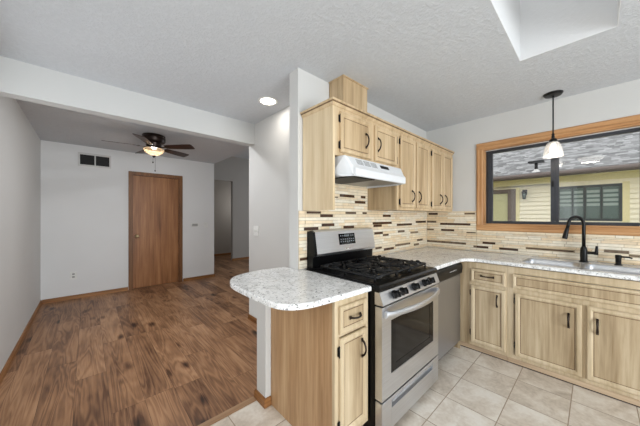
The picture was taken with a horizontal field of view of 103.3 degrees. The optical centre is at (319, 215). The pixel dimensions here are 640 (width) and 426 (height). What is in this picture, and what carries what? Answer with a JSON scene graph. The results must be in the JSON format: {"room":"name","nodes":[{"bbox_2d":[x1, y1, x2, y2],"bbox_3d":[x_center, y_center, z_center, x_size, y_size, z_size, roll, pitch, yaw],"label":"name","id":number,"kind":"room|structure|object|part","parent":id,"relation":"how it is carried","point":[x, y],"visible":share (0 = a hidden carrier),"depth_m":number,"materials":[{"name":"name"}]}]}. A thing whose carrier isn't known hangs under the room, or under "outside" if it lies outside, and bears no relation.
{"room":"kitchen","nodes":[
{"label":"kitchen","id":0,"kind":"room"},
{"bbox_2d":[0,96,40,371],"bbox_3d":[-1.266,0.010,0.534,0.120,2.600,8.900,0,0,-43],"label":"wall","id":1,"kind":"structure","parent":0,"point":[20,145],"depth_m":2.55,"materials":[{"name":"grey paint"}]},
{"bbox_2d":[0,300,41,384],"bbox_3d":[-2.817,1.280,2.320,0.015,0.060,3.930,0,0,-43],"label":"baseboard","id":2,"kind":"structure","parent":1,"relation":"attached to","point":[3,372],"depth_m":2.46,"materials":[{"name":"brown wood"}]},
{"bbox_2d":[41,140,213,299],"bbox_3d":[-3.276,0.090,4.676,2.530,2.440,0.160,0,0,-43],"label":"wall","id":3,"kind":"structure","parent":0,"point":[84,209],"depth_m":4.17,"materials":[{"name":"paint"}]},
{"bbox_2d":[70,271,76,279],"bbox_3d":[-3.893,0.940,3.995,0.085,0.125,0.008,0,0,-43],"label":"wall outlet","id":4,"kind":"object","parent":3,"relation":"attached to","point":[73,275],"visible":1,"depth_m":3.99,"materials":[{"name":"white plastic"}]},
{"bbox_2d":[78,152,110,168],"bbox_3d":[-3.705,-0.912,4.166,0.408,0.215,0.012,0,0,-43],"label":"air vent","id":5,"kind":"object","parent":3,"relation":"in","point":[84,159],"visible":1,"depth_m":4.16,"materials":[{"name":"black metal"}]},
{"bbox_2d":[42,274,214,303],"bbox_3d":[-3.206,1.280,4.622,2.530,0.060,0.015,0,0,-43],"label":"baseboard","id":6,"kind":"structure","parent":3,"relation":"attached to","point":[64,298],"depth_m":4.17,"materials":[{"name":"brown wood"}]},
{"bbox_2d":[133,176,177,288],"bbox_3d":[-3.071,0.288,4.767,0.729,2.028,0.106,0,0,-43],"label":"door","id":7,"kind":"structure","parent":3,"relation":"in","point":[155,200],"depth_m":4.77,"materials":[{"name":"brown wood"}]},
{"bbox_2d":[128,171,182,289],"bbox_3d":[-3.097,0.258,4.795,0.865,2.105,0.128,0,0,-43],"label":"door frame","id":8,"kind":"structure","parent":3,"relation":"attached to","point":[131,174],"depth_m":4.64,"materials":[{"name":"brown wood"}]},
{"bbox_2d":[191,223,198,226],"bbox_3d":[-2.574,0.185,5.208,0.140,0.085,0.010,0,0,-43],"label":"light switch","id":9,"kind":"object","parent":3,"relation":"attached to","point":[192,224],"visible":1,"depth_m":5.21,"materials":[{"name":"white plastic"}]},
{"bbox_2d":[0,56,254,145],"bbox_3d":[-1.588,-1.005,2.472,2.030,0.250,0.110,0,0,-43],"label":"wall header","id":10,"kind":"structure","parent":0,"point":[19,80],"depth_m":2.19,"materials":[{"name":"white paint"}]},
{"bbox_2d":[0,254,256,425],"bbox_3d":[-1.881,1.360,5.641,6.130,0.100,7.550,0,0,-43],"label":"floor wood planks","id":11,"kind":"structure","parent":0,"point":[184,353],"depth_m":2.31,"materials":[{"name":"brown wood"}]},
{"bbox_2d":[198,396,255,425],"bbox_3d":[-0.979,1.306,1.341,1.395,0.008,0.050,0,0,-43],"label":"transition strip","id":12,"kind":"object","parent":11,"relation":"on","point":[241,405],"visible":1,"depth_m":1.68,"materials":[{"name":"brown wood"}]},
{"bbox_2d":[214,180,230,253],"bbox_3d":[-3.039,-0.040,8.768,3.600,2.700,0.120,0,0,-43],"label":"wall","id":13,"kind":"structure","parent":0,"point":[222,189],"depth_m":8.48,"materials":[{"name":"grey paint"}]},
{"bbox_2d":[214,253,230,255],"bbox_3d":[-2.986,1.280,8.725,3.380,0.060,0.015,0,0,-43],"label":"baseboard","id":14,"kind":"structure","parent":13,"relation":"attached to","point":[221,253],"depth_m":8.46,"materials":[{"name":"brown wood"}]},
{"bbox_2d":[214,157,248,259],"bbox_3d":[-2.162,-0.220,7.903,3.480,3.060,0.120,0,0,-43],"label":"wall","id":15,"kind":"structure","parent":0,"point":[235,170],"depth_m":7.57,"materials":[{"name":"grey paint"}]},
{"bbox_2d":[232,257,248,260],"bbox_3d":[-1.744,1.280,8.196,2.270,0.060,0.015,0,0,-43],"label":"baseboard","id":16,"kind":"structure","parent":15,"relation":"attached to","point":[241,258],"depth_m":7.59,"materials":[{"name":"brown wood"}]},
{"bbox_2d":[232,150,248,158],"bbox_3d":[-0.689,-1.820,6.303,3.480,0.140,4.470,0,0,-43],"label":"ceiling","id":17,"kind":"structure","parent":0,"point":[245,154],"depth_m":7.32,"materials":[{"name":"paint"}]},
{"bbox_2d":[249,106,288,317],"bbox_3d":[-0.397,0.090,2.780,0.140,2.440,1.350,0,0,-43],"label":"wall","id":18,"kind":"structure","parent":0,"point":[269,156],"depth_m":2.87,"materials":[{"name":"grey paint"}]},
{"bbox_2d":[248,314,256,323],"bbox_3d":[-0.454,1.280,2.728,0.015,0.060,1.350,0,0,-43],"label":"baseboard","id":19,"kind":"structure","parent":18,"relation":"attached to","point":[250,317],"depth_m":3.13,"materials":[{"name":"brown wood"}]},
{"bbox_2d":[254,226,258,235],"bbox_3d":[-0.782,0.180,3.085,0.014,0.120,0.120,0,0,-43],"label":"light switch","id":20,"kind":"object","parent":18,"relation":"attached to","point":[256,228],"visible":1,"depth_m":3.08,"materials":[{"name":"white plastic"}]},
{"bbox_2d":[0,0,639,163],"bbox_3d":[0.210,-1.440,1.891,4.130,0.620,8.900,0,0,-43],"label":"ceiling","id":21,"kind":"structure","parent":0,"point":[430,65],"depth_m":1.79,"materials":[{"name":"paint"}]},
{"bbox_2d":[101,132,194,171],"bbox_3d":[-2.363,-0.875,3.556,1.073,0.509,1.079,0,0,-43],"label":"ceiling fan","id":22,"kind":"object","parent":21,"relation":"hanging from","point":[154,141],"visible":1,"depth_m":3.51,"materials":[{"name":"brown wood"}]},
{"bbox_3d":[-2.233,-0.968,3.213,0.130,0.035,0.400,0,0,-17],"label":"blade","id":23,"kind":"part","parent":22,"relation":"part of","materials":[{"name":"brown wood"}]},
{"bbox_3d":[-2.622,-0.968,3.777,0.400,0.035,0.130,0,0,37],"label":"blade","id":24,"kind":"part","parent":22,"relation":"part of","materials":[{"name":"brown wood"}]},
{"bbox_3d":[-2.336,-0.942,3.558,0.249,0.004,0.249,0,0,-26],"label":"bowl plate","id":25,"kind":"part","parent":22,"relation":"part of","materials":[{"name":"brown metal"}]},
{"bbox_3d":[-2.216,-0.968,3.898,0.130,0.035,0.400,0,0,19],"label":"blade","id":26,"kind":"part","parent":22,"relation":"part of","materials":[{"name":"brown wood"}]},
{"bbox_3d":[-1.976,-0.968,3.549,0.400,0.035,0.130,0,0,1],"label":"blade","id":27,"kind":"part","parent":22,"relation":"part of","materials":[{"name":"brown wood"}]},
{"bbox_2d":[258,96,277,105],"bbox_3d":[-0.511,-1.125,2.486,0.196,0.007,0.196,0,0,-43],"label":"recessed light","id":28,"kind":"object","parent":21,"relation":"in","point":[268,101],"visible":1,"depth_m":2.48,"materials":[{"name":"white plastic"}]},
{"bbox_2d":[543,90,563,157],"bbox_3d":[2.152,-0.839,2.336,0.145,0.582,0.145,0,0,-43],"label":"pendant lamp","id":29,"kind":"object","parent":21,"relation":"hanging from","point":[553,149],"visible":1,"depth_m":2.31,"materials":[{"name":"white glass"}]},
{"bbox_3d":[2.152,-0.915,2.336,0.010,0.390,0.011,0,0,-43],"label":"rod","id":30,"kind":"part","parent":29,"relation":"part of","materials":[{"name":"black metal"}]},
{"bbox_2d":[549,133,557,141],"bbox_3d":[2.152,-0.723,2.336,0.064,0.085,0.064,0,0,-43],"label":"socket","id":31,"kind":"object","parent":29,"relation":"attached to","point":[553,139],"depth_m":2.32,"materials":[{"name":"black metal"}]},
{"bbox_3d":[2.152,-0.617,2.336,0.145,0.137,0.145,0,0,-43],"label":"lamp shade","id":32,"kind":"part","parent":29,"relation":"part of","materials":[{"name":"white glass"}]},
{"bbox_2d":[249,68,426,397],"bbox_3d":[0.502,0.090,2.704,2.600,2.440,0.240,0,0,-43],"label":"wall","id":33,"kind":"structure","parent":0,"point":[306,90],"depth_m":1.95,"materials":[{"name":"grey paint"}]},
{"bbox_2d":[254,389,264,407],"bbox_3d":[-0.322,1.280,1.875,0.295,0.060,0.135,0,0,-43],"label":"baseboard","id":34,"kind":"structure","parent":33,"relation":"attached to","point":[258,396],"depth_m":1.77,"materials":[{"name":"brown wood"}]},
{"bbox_2d":[264,396,270,408],"bbox_3d":[-0.360,1.279,1.738,0.055,0.062,0.014,0,0,-43],"label":"baseboard","id":35,"kind":"structure","parent":33,"relation":"attached to","point":[267,401],"depth_m":1.73,"materials":[{"name":"brown wood"}]},
{"bbox_2d":[303,105,397,210],"bbox_3d":[0.292,-0.404,2.087,0.813,0.723,0.376,0,0,-43],"label":"upper cabinet","id":36,"kind":"object","parent":33,"relation":"attached to","point":[333,131],"visible":0.97,"depth_m":1.84,"materials":[{"name":"brown wood"}]},
{"bbox_3d":[-0.016,-0.404,1.837,0.021,0.723,0.326,0,0,-43],"label":"panel","id":37,"kind":"part","parent":36,"relation":"part of","materials":[{"name":"beige wood"}]},
{"bbox_3d":[0.270,-0.584,1.865,0.353,0.283,0.019,0,0,-43],"label":"door","id":38,"kind":"part","parent":36,"relation":"part of","materials":[{"name":"brown wood"}]},
{"bbox_3d":[0.387,-0.592,2.001,0.791,0.347,0.020,0,0,-43],"label":"frame","id":39,"kind":"part","parent":36,"relation":"part of","materials":[{"name":"brown wood"}]},
{"bbox_2d":[300,97,454,154],"bbox_3d":[0.755,-0.772,2.528,2.142,0.038,0.350,0,0,-43],"label":"crown molding","id":40,"kind":"structure","parent":36,"relation":"attached to","point":[331,101],"depth_m":1.94,"materials":[{"name":"brown wood"}]},
{"bbox_2d":[329,74,368,111],"bbox_3d":[0.252,-0.955,2.189,0.335,0.350,0.171,0,0,-43],"label":"duct cover","id":41,"kind":"object","parent":40,"relation":"on","point":[344,88],"visible":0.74,"depth_m":2.10,"materials":[{"name":"brown wood"}]},
{"bbox_3d":[0.252,-1.126,2.189,0.335,0.008,0.171,0,0,-43],"label":"trim","id":42,"kind":"part","parent":41,"relation":"part of","materials":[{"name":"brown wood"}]},
{"bbox_3d":[0.559,-0.584,2.131,0.328,0.283,0.019,0,0,-43],"label":"door","id":43,"kind":"part","parent":36,"relation":"part of","materials":[{"name":"brown wood"}]},
{"bbox_2d":[298,184,426,269],"bbox_3d":[0.633,0.009,2.655,2.158,0.798,0.010,0,0,-43],"label":"tiled wall","id":44,"kind":"structure","parent":33,"relation":"attached to","point":[393,231],"depth_m":2.47,"materials":[{"name":"beige tile"}]},
{"bbox_2d":[335,155,405,188],"bbox_3d":[0.331,-0.342,2.070,0.766,0.144,0.438,0,0,-43],"label":"range hood","id":45,"kind":"object","parent":33,"relation":"attached to","point":[349,170],"visible":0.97,"depth_m":1.87,"materials":[{"name":"white metal"}]},
{"bbox_2d":[368,132,429,210],"bbox_3d":[0.841,-0.410,2.587,0.669,0.710,0.370,0,0,-43],"label":"upper cabinet","id":46,"kind":"object","parent":33,"relation":"attached to","point":[413,155],"visible":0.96,"depth_m":2.42,"materials":[{"name":"brown wood"}]},
{"bbox_3d":[0.827,-0.402,2.377,0.280,0.647,0.019,0,0,-43],"label":"door","id":47,"kind":"part","parent":46,"relation":"part of","materials":[{"name":"brown wood"}]},
{"bbox_3d":[0.925,-0.410,2.495,0.669,0.710,0.020,0,0,-43],"label":"frame","id":48,"kind":"part","parent":46,"relation":"part of","materials":[{"name":"brown wood"}]},
{"bbox_3d":[1.053,-0.402,2.585,0.280,0.647,0.019,0,0,-43],"label":"door","id":49,"kind":"part","parent":46,"relation":"part of","materials":[{"name":"brown wood"}]},
{"bbox_2d":[424,146,452,211],"bbox_3d":[1.320,-0.410,3.029,0.632,0.710,0.370,0,0,-43],"label":"upper cabinet","id":50,"kind":"object","parent":33,"relation":"attached to","point":[441,163],"visible":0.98,"depth_m":2.88,"materials":[{"name":"brown wood"}]},
{"bbox_3d":[1.307,-0.402,2.818,0.270,0.647,0.019,0,0,-43],"label":"door","id":51,"kind":"part","parent":50,"relation":"part of","materials":[{"name":"brown wood"}]},
{"bbox_3d":[1.524,-0.402,3.018,0.270,0.647,0.019,0,0,-43],"label":"door","id":52,"kind":"part","parent":50,"relation":"part of","materials":[{"name":"brown wood"}]},
{"bbox_2d":[210,346,639,425],"bbox_3d":[1.581,1.360,0.401,4.130,0.100,4.850,0,0,-43],"label":"floor kitchen tile","id":53,"kind":"structure","parent":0,"point":[472,387],"depth_m":1.78,"materials":[{"name":"beige tile"}]},
{"bbox_2d":[271,292,367,425],"bbox_3d":[-0.012,0.876,1.611,0.283,0.868,0.667,0,0,-43],"label":"base cabinet","id":54,"kind":"object","parent":53,"relation":"on","point":[319,355],"visible":0.95,"depth_m":1.43,"materials":[{"name":"brown wood"}]},
{"bbox_2d":[230,267,370,310],"bbox_3d":[-0.197,0.425,1.590,0.593,0.030,0.840,0,0,-43],"label":"countertop","id":55,"kind":"structure","parent":54,"relation":"on","point":[281,288],"depth_m":1.45,"materials":[{"name":"white stone"}]},
{"bbox_3d":[0.173,0.876,1.409,0.283,0.868,0.020,0,0,-43],"label":"frame","id":56,"kind":"part","parent":54,"relation":"part of","materials":[{"name":"brown wood"}]},
{"bbox_3d":[0.186,0.547,1.393,0.225,0.145,0.019,0,0,-43],"label":"drawer","id":57,"kind":"part","parent":54,"relation":"part of","materials":[{"name":"brown wood"}]},
{"bbox_3d":[0.186,0.903,1.393,0.225,0.523,0.019,0,0,-43],"label":"door","id":58,"kind":"part","parent":54,"relation":"part of","materials":[{"name":"brown wood"}]},
{"bbox_3d":[0.204,0.548,1.380,0.099,0.020,0.034,0,0,-43],"label":"handle","id":59,"kind":"part","parent":54,"relation":"part of","materials":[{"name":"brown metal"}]},
{"bbox_3d":[0.249,0.745,1.421,0.014,0.110,0.034,0,0,-43],"label":"handle","id":60,"kind":"part","parent":54,"relation":"part of","materials":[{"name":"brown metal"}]},
{"bbox_2d":[306,228,439,425],"bbox_3d":[0.431,0.711,1.930,0.783,1.198,0.773,0,0,-43],"label":"gas range","id":61,"kind":"object","parent":53,"relation":"on","point":[403,295],"visible":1,"depth_m":1.68,"materials":[{"name":"silver metal"}]},
{"bbox_3d":[0.233,0.210,2.176,0.736,0.196,0.055,0,0,-43],"label":"guard panel","id":62,"kind":"part","parent":61,"relation":"part of","materials":[{"name":"silver metal"}]},
{"bbox_2d":[306,259,436,292],"bbox_3d":[0.402,0.421,1.954,0.773,0.042,0.668,0,0,-43],"label":"cooktop","id":63,"kind":"object","parent":61,"relation":"in","point":[396,281],"depth_m":1.70,"materials":[{"name":"black metal"}]},
{"bbox_3d":[0.463,0.472,1.523,0.052,0.058,0.057,0,0,-43],"label":"knob","id":64,"kind":"part","parent":61,"relation":"part of","materials":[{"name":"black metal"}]},
{"bbox_3d":[0.530,0.472,1.584,0.052,0.058,0.057,0,0,-43],"label":"knob","id":65,"kind":"part","parent":61,"relation":"part of","materials":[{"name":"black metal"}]},
{"bbox_3d":[0.619,1.171,1.718,0.765,0.187,0.046,0,0,-43],"label":"storage drawer","id":66,"kind":"part","parent":61,"relation":"part of","materials":[{"name":"silver metal"}]},
{"bbox_3d":[0.619,0.797,1.718,0.765,0.540,0.046,0,0,-43],"label":"oven door","id":67,"kind":"part","parent":61,"relation":"part of","materials":[{"name":"silver metal"}]},
{"bbox_3d":[0.622,0.479,1.715,0.769,0.073,0.058,0,0,-43],"label":"control panel","id":68,"kind":"part","parent":61,"relation":"part of","materials":[{"name":"silver metal"}]},
{"bbox_3d":[0.661,0.568,1.670,0.726,0.040,0.080,0,0,-43],"label":"oven handle","id":69,"kind":"part","parent":61,"relation":"part of","materials":[{"name":"silver metal"}]},
{"bbox_3d":[0.635,0.776,1.706,0.470,0.233,0.002,0,0,-43],"label":"glass","id":70,"kind":"part","parent":61,"relation":"part of","materials":[{"name":"black glass"}]},
{"bbox_3d":[0.644,0.472,1.689,0.052,0.058,0.057,0,0,-43],"label":"knob","id":71,"kind":"part","parent":61,"relation":"part of","materials":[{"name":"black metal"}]},
{"bbox_3d":[0.753,0.472,1.789,0.052,0.058,0.057,0,0,-43],"label":"knob","id":72,"kind":"part","parent":61,"relation":"part of","materials":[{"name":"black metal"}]},
{"bbox_3d":[0.815,0.472,1.846,0.052,0.058,0.057,0,0,-43],"label":"knob","id":73,"kind":"part","parent":61,"relation":"part of","materials":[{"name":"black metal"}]},
{"bbox_2d":[436,263,462,360],"bbox_3d":[0.937,0.880,2.469,0.678,0.860,0.615,0,0,-43],"label":"dishwasher","id":74,"kind":"object","parent":53,"relation":"on","point":[449,276],"visible":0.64,"depth_m":2.29,"materials":[{"name":"silver metal"}]},
{"bbox_2d":[454,261,519,361],"bbox_3d":[1.531,0.876,2.800,0.635,0.868,0.982,0,0,-43],"label":"base cabinet","id":75,"kind":"object","parent":53,"relation":"on","point":[483,286],"visible":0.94,"depth_m":2.40,"materials":[{"name":"brown wood"}]},
{"bbox_3d":[1.595,0.881,2.402,0.020,0.857,0.310,0,0,-43],"label":"frame","id":76,"kind":"part","parent":75,"relation":"part of","materials":[{"name":"brown wood"}]},
{"bbox_3d":[1.580,0.578,2.388,0.019,0.129,0.280,0,0,-43],"label":"drawer","id":77,"kind":"part","parent":75,"relation":"part of","materials":[{"name":"brown wood"}]},
{"bbox_3d":[1.580,0.953,2.388,0.019,0.558,0.280,0,0,-43],"label":"door","id":78,"kind":"part","parent":75,"relation":"part of","materials":[{"name":"brown wood"}]},
{"bbox_2d":[381,247,639,280],"bbox_3d":[1.597,0.425,2.217,1.328,0.031,1.940,0,0,-43],"label":"countertop","id":79,"kind":"structure","parent":75,"relation":"on","point":[439,258],"depth_m":2.38,"materials":[{"name":"white stone"}]},
{"bbox_2d":[562,215,597,262],"bbox_3d":[2.311,0.202,2.261,0.254,0.415,0.086,0,0,19],"label":"kitchen faucet","id":80,"kind":"object","parent":79,"relation":"on","point":[584,252],"visible":1,"depth_m":2.25,"materials":[{"name":"black metal"}]},
{"bbox_3d":[2.391,0.300,2.219,0.029,0.078,0.068,0,0,-43],"label":"lever","id":81,"kind":"part","parent":80,"relation":"part of","materials":[{"name":"black metal"}]},
{"bbox_2d":[521,258,639,290],"bbox_3d":[2.162,0.512,2.088,0.360,0.210,0.765,0,0,-43],"label":"sink","id":82,"kind":"object","parent":79,"relation":"in","point":[609,268],"visible":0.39,"depth_m":2.13,"materials":[{"name":"metal"}]},
{"bbox_3d":[2.033,0.512,2.228,0.360,0.210,0.383,0,0,-43],"label":"bowl","id":83,"kind":"part","parent":82,"relation":"part of","materials":[{"name":"metal"}]},
{"bbox_3d":[2.293,0.512,1.946,0.360,0.210,0.380,0,0,-43],"label":"bowl","id":84,"kind":"part","parent":82,"relation":"part of","materials":[{"name":"metal"}]},
{"bbox_2d":[614,255,632,265],"bbox_3d":[2.507,0.367,2.092,0.048,0.086,0.099,0,0,-43],"label":"soap dispenser","id":85,"kind":"object","parent":79,"relation":"on","point":[618,258],"visible":1,"depth_m":2.10,"materials":[{"name":"black metal"}]},
{"bbox_2d":[508,266,639,407],"bbox_3d":[2.192,0.881,2.106,0.601,0.857,0.931,0,0,-43],"label":"base cabinet","id":86,"kind":"object","parent":53,"relation":"on","point":[583,335],"visible":1,"depth_m":1.95,"materials":[{"name":"brown wood"}]},
{"bbox_3d":[1.861,0.955,2.083,0.019,0.554,0.410,0,0,-43],"label":"door","id":87,"kind":"part","parent":86,"relation":"part of","materials":[{"name":"brown wood"}]},
{"bbox_3d":[1.934,0.818,1.970,0.037,0.120,0.016,0,0,-43],"label":"handle","id":88,"kind":"part","parent":86,"relation":"part of","materials":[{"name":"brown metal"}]},
{"bbox_3d":[2.001,0.576,1.930,0.019,0.125,0.862,0,0,-43],"label":"false drawer","id":89,"kind":"part","parent":86,"relation":"part of","materials":[{"name":"brown wood"}]},
{"bbox_3d":[2.037,0.818,1.858,0.037,0.120,0.016,0,0,-43],"label":"handle","id":90,"kind":"part","parent":86,"relation":"part of","materials":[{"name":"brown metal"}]},
{"bbox_3d":[2.150,0.955,1.768,0.019,0.554,0.396,0,0,-43],"label":"door","id":91,"kind":"part","parent":86,"relation":"part of","materials":[{"name":"brown wood"}]},
{"bbox_2d":[427,79,639,282],"bbox_3d":[3.049,0.010,1.745,0.150,2.600,4.840,0,0,-43],"label":"wall","id":92,"kind":"structure","parent":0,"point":[621,100],"depth_m":2.65,"materials":[{"name":"grey paint"}]},
{"bbox_2d":[427,211,639,265],"bbox_3d":[2.089,0.175,2.670,0.010,0.466,1.941,0,0,-43],"label":"tiled backsplash","id":93,"kind":"structure","parent":92,"relation":"attached to","point":[445,229],"depth_m":2.66,"materials":[{"name":"beige tile"}]},
{"bbox_2d":[476,114,639,235],"bbox_3d":[2.298,-0.336,2.480,0.079,1.004,1.334,0,0,-43],"label":"window frame","id":94,"kind":"structure","parent":92,"relation":"attached to","point":[629,121],"depth_m":2.40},
{"bbox_2d":[490,0,620,60],"bbox_3d":[1.268,-1.860,1.357,0.951,1.460,0.466,0,0,-43],"label":"skylight","id":95,"kind":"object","parent":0,"point":[533,28],"depth_m":1.68,"materials":[{"name":"white paint"}]},
{"label":"outside","id":96,"kind":"structure","parent":0,"visible":0},
{"bbox_3d":[10.178,1.685,10.723,22.500,0.450,30.000,0,0,-43],"label":"ground","id":97,"kind":"structure","parent":96,"visible":0},
{"bbox_2d":[476,126,639,225],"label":"window","id":98,"kind":"structure","parent":97,"relation":"on","point":[599,178],"depth_m":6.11,"materials":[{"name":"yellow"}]},
{"bbox_3d":[4.929,0.395,7.219,0.030,2.030,0.710,0,0,-43],"label":"door","id":99,"kind":"part","parent":98,"relation":"part of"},
{"bbox_3d":[4.942,0.340,7.190,0.070,2.140,1.010,0,0,-43],"label":"door frame","id":100,"kind":"part","parent":98,"relation":"part of","materials":[{"name":"beige paint"}]},
{"bbox_2d":[521,190,526,198],"bbox_3d":[5.334,-0.562,6.606,0.147,0.255,0.130,0,0,-43],"label":"wall lantern","id":101,"kind":"object","parent":98,"relation":"attached to","point":[524,192],"visible":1,"depth_m":6.58,"materials":[{"name":"black metal"}]},
{"bbox_2d":[528,160,544,171],"bbox_3d":[5.320,-1.200,6.226,0.240,0.300,0.300,0,0,-43],"label":"roof vent","id":102,"kind":"object","parent":98,"relation":"attached to","point":[536,162],"visible":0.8,"depth_m":6.20,"materials":[{"name":"black metal"}]},
{"bbox_3d":[6.178,-0.300,5.840,0.010,0.710,0.940,0,0,-43],"label":"pane","id":103,"kind":"part","parent":98,"relation":"part of","materials":[{"name":"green glass"}]}
]}

